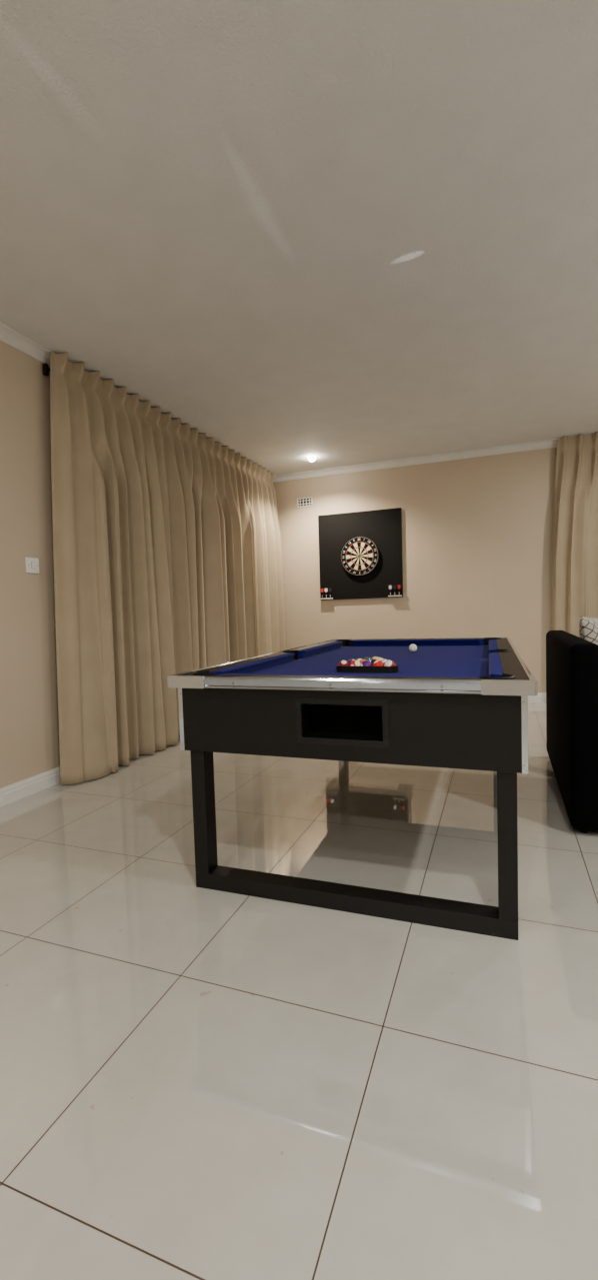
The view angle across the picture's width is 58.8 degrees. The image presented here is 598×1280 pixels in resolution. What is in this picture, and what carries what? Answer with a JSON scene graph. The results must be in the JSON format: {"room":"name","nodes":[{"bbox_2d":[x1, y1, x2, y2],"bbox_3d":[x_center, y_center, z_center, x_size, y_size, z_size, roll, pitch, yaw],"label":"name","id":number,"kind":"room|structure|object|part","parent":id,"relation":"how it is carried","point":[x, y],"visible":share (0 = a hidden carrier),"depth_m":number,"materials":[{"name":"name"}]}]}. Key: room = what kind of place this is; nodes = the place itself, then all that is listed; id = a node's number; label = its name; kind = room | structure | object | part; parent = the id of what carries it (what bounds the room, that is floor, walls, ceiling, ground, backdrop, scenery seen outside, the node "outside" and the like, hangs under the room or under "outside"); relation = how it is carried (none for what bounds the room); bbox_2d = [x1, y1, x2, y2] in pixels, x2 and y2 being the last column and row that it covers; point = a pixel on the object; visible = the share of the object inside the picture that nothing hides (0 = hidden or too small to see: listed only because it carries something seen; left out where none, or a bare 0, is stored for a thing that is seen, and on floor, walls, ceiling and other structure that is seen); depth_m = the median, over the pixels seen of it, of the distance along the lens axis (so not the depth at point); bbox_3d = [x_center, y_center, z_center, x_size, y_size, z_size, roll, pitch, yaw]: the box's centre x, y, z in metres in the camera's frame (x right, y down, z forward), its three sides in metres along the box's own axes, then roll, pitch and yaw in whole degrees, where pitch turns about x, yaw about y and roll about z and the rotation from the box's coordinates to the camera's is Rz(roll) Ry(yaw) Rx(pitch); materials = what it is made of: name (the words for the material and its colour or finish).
{"room":"game room","nodes":[
{"label":"game room","id":0,"kind":"room"},
{"bbox_2d":[0,340,59,788],"bbox_3d":[-1.962,-0.389,2.538,0.100,2.740,9.000,-1,3,21],"label":"wall","id":1,"kind":"structure","parent":0,"point":[29,721],"depth_m":3.21,"materials":[{"name":"paint"}]},
{"bbox_2d":[0,322,50,366],"bbox_3d":[-1.930,-1.722,2.437,0.056,0.070,9.000,-1,3,21],"label":"trim","id":2,"kind":"structure","parent":1,"relation":"attached to","point":[8,336],"depth_m":3.19,"materials":[{"name":"paint"}]},
{"bbox_2d":[0,766,60,807],"bbox_3d":[-1.865,0.928,2.589,0.018,0.100,9.000,-1,3,21],"label":"baseboard","id":3,"kind":"structure","parent":1,"relation":"attached to","point":[15,791],"depth_m":3.20,"materials":[{"name":"white paint"}]},
{"bbox_2d":[24,557,38,573],"bbox_3d":[-1.629,-0.457,3.251,0.018,0.094,0.094,-1,3,21],"label":"light switch","id":4,"kind":"object","parent":1,"relation":"attached to","point":[32,564],"visible":1,"depth_m":3.24,"materials":[{"name":"white plastic"}]},
{"bbox_2d":[41,362,49,375],"bbox_3d":[-0.981,-1.804,4.935,0.030,0.070,3.464,-1,3,21],"label":"rail","id":5,"kind":"object","parent":1,"relation":"attached to","point":[46,370],"visible":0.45,"depth_m":3.32,"materials":[{"name":"metal"}]},
{"bbox_2d":[49,350,246,785],"bbox_3d":[-1.021,-0.523,4.422,0.178,2.726,2.521,-1,3,21],"label":"curtain","id":6,"kind":"object","parent":5,"relation":"hanging from","point":[149,583],"visible":0.94,"depth_m":3.90,"materials":[{"name":"fabric"}]},
{"bbox_2d":[232,453,285,658],"bbox_3d":[-0.401,-0.635,6.101,0.169,2.726,1.056,-1,3,21],"label":"curtain","id":7,"kind":"object","parent":5,"relation":"hanging from","point":[260,528],"visible":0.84,"depth_m":6.00,"materials":[{"name":"fabric"}]},
{"bbox_2d":[0,702,597,1279],"bbox_3d":[0.972,0.998,1.520,6.280,0.100,9.200,-1,3,21],"label":"floor","id":8,"kind":"structure","parent":0,"point":[197,1083],"depth_m":1.32,"materials":[{"name":"tile"}]},
{"bbox_2d":[166,637,537,940],"bbox_3d":[0.493,0.472,2.856,1.272,0.834,2.256,-1,3,20],"label":"pool table","id":9,"kind":"object","parent":8,"relation":"on","point":[450,702],"visible":1,"depth_m":1.86,"materials":[{"name":"black wood"}]},
{"bbox_3d":[-0.370,0.658,2.073,0.058,0.482,0.075,-1,3,20],"label":"leg","id":10,"kind":"part","parent":9,"relation":"part of","materials":[{"name":"black wood"}]},
{"bbox_2d":[209,652,294,674],"bbox_3d":[-0.184,0.120,2.532,0.047,0.042,0.904,-1,3,20],"label":"cushion","id":11,"kind":"object","parent":9,"relation":"on","point":[261,664],"depth_m":2.50,"materials":[{"name":"blue fabric"}]},
{"bbox_3d":[-0.109,0.087,3.046,0.017,0.045,1.990,-1,3,20],"label":"edge trim","id":12,"kind":"part","parent":9,"relation":"part of","materials":[{"name":"metal"}]},
{"bbox_2d":[298,641,342,658],"bbox_3d":[0.159,0.057,3.491,0.047,0.042,0.904,-1,3,20],"label":"cushion","id":13,"kind":"object","parent":9,"relation":"on","point":[311,651],"depth_m":3.38,"materials":[{"name":"blue fabric"}]},
{"bbox_3d":[0.143,0.280,1.808,0.325,0.158,0.003,-1,3,20],"label":"ball return frame","id":14,"kind":"part","parent":9,"relation":"part of","materials":[{"name":"plastic"}]},
{"bbox_3d":[0.106,0.150,1.783,1.006,0.045,0.017,-1,3,20],"label":"edge trim","id":15,"kind":"part","parent":9,"relation":"part of","materials":[{"name":"metal"}]},
{"bbox_2d":[337,660,349,665],"bbox_3d":[0.199,0.114,2.348,0.051,0.050,0.051,-5,4,-42],"label":"ball","id":16,"kind":"object","parent":9,"relation":"on","point":[342,662],"visible":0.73,"depth_m":2.33,"materials":[{"name":"plastic"}]},
{"bbox_2d":[223,673,473,677],"bbox_3d":[0.142,0.145,1.884,0.944,0.042,0.047,-1,3,20],"label":"cushion","id":17,"kind":"object","parent":9,"relation":"on","point":[372,675],"depth_m":1.86,"materials":[{"name":"blue fabric"}]},
{"bbox_3d":[0.481,0.082,2.835,1.242,0.040,2.226,-1,3,20],"label":"rail frame","id":18,"kind":"part","parent":9,"relation":"part of","materials":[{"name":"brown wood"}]},
{"bbox_2d":[349,660,360,666],"bbox_3d":[0.247,0.114,2.330,0.051,0.050,0.051,1,4,37],"label":"ball","id":19,"kind":"object","parent":9,"relation":"on","point":[353,662],"visible":0.62,"depth_m":2.31,"materials":[{"name":"plastic"}]},
{"bbox_3d":[0.157,0.922,1.902,1.160,0.060,0.075,-1,3,20],"label":"foot rail","id":20,"kind":"part","parent":9,"relation":"part of","materials":[{"name":"black wood"}]},
{"bbox_2d":[335,664,397,673],"bbox_3d":[0.327,0.119,2.395,0.274,0.028,0.246,-1,3,21],"label":"ball rack","id":21,"kind":"object","parent":9,"relation":"on","point":[339,668],"visible":0.77,"depth_m":2.28,"materials":[{"name":"black plastic"}]},
{"bbox_2d":[360,660,372,666],"bbox_3d":[0.295,0.113,2.312,0.051,0.051,0.051,-5,4,-44],"label":"ball","id":22,"kind":"object","parent":9,"relation":"on","point":[365,662],"visible":0.7,"depth_m":2.29,"materials":[{"name":"plastic"}]},
{"bbox_2d":[371,660,383,666],"bbox_3d":[0.343,0.113,2.294,0.051,0.050,0.050,-4,4,-38],"label":"ball","id":23,"kind":"object","parent":9,"relation":"on","point":[376,662],"visible":0.68,"depth_m":2.28,"materials":[{"name":"plastic"}]},
{"bbox_2d":[383,660,395,666],"bbox_3d":[0.391,0.112,2.276,0.051,0.051,0.051,-1,3,8],"label":"ball","id":24,"kind":"object","parent":9,"relation":"on","point":[388,662],"visible":0.59,"depth_m":2.26,"materials":[{"name":"plastic"}]},
{"bbox_2d":[408,643,416,652],"bbox_3d":[0.696,0.049,3.243,0.051,0.051,0.051,0,4,31],"label":"cue ball","id":25,"kind":"object","parent":9,"relation":"on","point":[412,647],"visible":1,"depth_m":3.23,"materials":[{"name":"plastic"}]},
{"bbox_2d":[349,638,483,646],"bbox_3d":[0.821,0.020,3.786,0.944,0.042,0.047,-1,3,20],"label":"cushion","id":26,"kind":"object","parent":9,"relation":"on","point":[452,641],"depth_m":3.76,"materials":[{"name":"blue fabric"}]},
{"bbox_3d":[0.856,0.010,3.886,1.006,0.045,0.017,-1,3,20],"label":"edge trim","id":27,"kind":"part","parent":9,"relation":"part of","materials":[{"name":"metal"}]},
{"bbox_2d":[488,639,497,652],"bbox_3d":[1.146,0.045,3.138,0.047,0.042,0.904,-1,3,20],"label":"cushion","id":28,"kind":"object","parent":9,"relation":"on","point":[493,643],"depth_m":3.02,"materials":[{"name":"blue fabric"}]},
{"bbox_2d":[488,652,503,677],"bbox_3d":[0.804,0.108,2.179,0.047,0.042,0.904,-1,3,20],"label":"cushion","id":29,"kind":"object","parent":9,"relation":"on","point":[496,659],"depth_m":2.05,"materials":[{"name":"blue fabric"}]},
{"bbox_3d":[0.668,0.646,1.702,0.058,0.482,0.075,-1,3,20],"label":"leg","id":30,"kind":"part","parent":9,"relation":"part of","materials":[{"name":"black wood"}]},
{"bbox_3d":[1.071,0.073,2.624,0.017,0.045,1.990,-1,3,20],"label":"edge trim","id":31,"kind":"part","parent":9,"relation":"part of","materials":[{"name":"metal"}]},
{"bbox_2d":[545,630,597,833],"bbox_3d":[1.884,0.407,2.871,0.900,0.875,1.380,-1,3,21],"label":"sofa","id":32,"kind":"object","parent":8,"relation":"on","point":[571,659],"visible":1,"depth_m":2.40,"materials":[{"name":"black fabric"}]},
{"bbox_2d":[578,616,597,644],"bbox_3d":[1.761,0.113,3.048,0.181,0.513,0.524,1,4,44],"label":"throw pillow","id":33,"kind":"object","parent":32,"relation":"on","point":[588,627],"visible":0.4,"depth_m":2.89,"materials":[{"name":"fabric"}]},
{"bbox_2d":[0,0,597,475],"bbox_3d":[0.883,-1.836,1.364,6.280,0.100,9.200,-1,3,21],"label":"ceiling","id":34,"kind":"structure","parent":0,"point":[342,233],"depth_m":2.24,"materials":[{"name":"paint"}]},
{"bbox_2d":[306,455,316,461],"bbox_3d":[0.141,-1.996,5.813,0.112,0.080,0.112,-1,3,21],"label":"recessed light","id":35,"kind":"object","parent":34,"relation":"in","point":[310,458],"visible":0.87,"depth_m":5.78,"materials":[{"name":"white plastic"}]},
{"bbox_3d":[0.141,-1.996,5.813,0.084,0.080,0.084,-1,3,21],"label":"bulb","id":36,"kind":"part","parent":35,"relation":"part of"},
{"bbox_2d":[272,446,556,692],"bbox_3d":[2.535,-0.703,5.689,6.280,2.740,0.100,-1,3,21],"label":"wall","id":37,"kind":"structure","parent":0,"point":[477,533],"depth_m":5.95,"materials":[{"name":"paint"}]},
{"bbox_2d":[296,496,312,507],"bbox_3d":[0.072,-1.687,6.497,0.200,0.110,0.010,-1,3,21],"label":"air vent","id":38,"kind":"object","parent":37,"relation":"in","point":[302,502],"visible":1,"depth_m":6.50,"materials":[{"name":"white plastic"}]},
{"bbox_2d":[317,507,402,600],"bbox_3d":[0.718,-1.002,6.286,1.000,1.020,0.030,-1,3,21],"label":"backboard","id":39,"kind":"object","parent":37,"relation":"attached to","point":[383,528],"visible":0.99,"depth_m":6.26,"materials":[{"name":"black paint"}]},
{"bbox_2d":[340,536,378,575],"bbox_3d":[0.716,-0.986,6.249,0.451,0.451,0.039,-1,3,21],"label":"dartboard","id":40,"kind":"object","parent":39,"relation":"attached to","point":[359,555],"visible":1,"depth_m":6.23,"materials":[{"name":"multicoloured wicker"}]},
{"bbox_2d":[272,433,592,482],"bbox_3d":[2.466,-2.030,5.543,6.080,0.070,0.056,-1,3,21],"label":"trim","id":41,"kind":"structure","parent":37,"relation":"attached to","point":[546,444],"depth_m":5.96,"materials":[{"name":"paint"}]},
{"bbox_2d":[527,692,545,702],"bbox_3d":[2.556,0.618,5.707,6.080,0.100,0.018,-1,3,21],"label":"baseboard","id":42,"kind":"structure","parent":37,"relation":"attached to","point":[541,697],"depth_m":5.69,"materials":[{"name":"white paint"}]},
{"bbox_3d":[3.478,-1.956,5.163,1.769,0.070,0.030,-1,3,21],"label":"rail","id":43,"kind":"object","parent":37,"relation":"attached to","visible":0},
{"bbox_2d":[551,431,597,637],"bbox_3d":[3.428,-0.702,5.151,1.750,2.726,0.126,-1,3,21],"label":"curtain","id":44,"kind":"object","parent":43,"relation":"hanging from","point":[575,526],"visible":0.74,"depth_m":5.39,"materials":[{"name":"fabric"}]}
]}

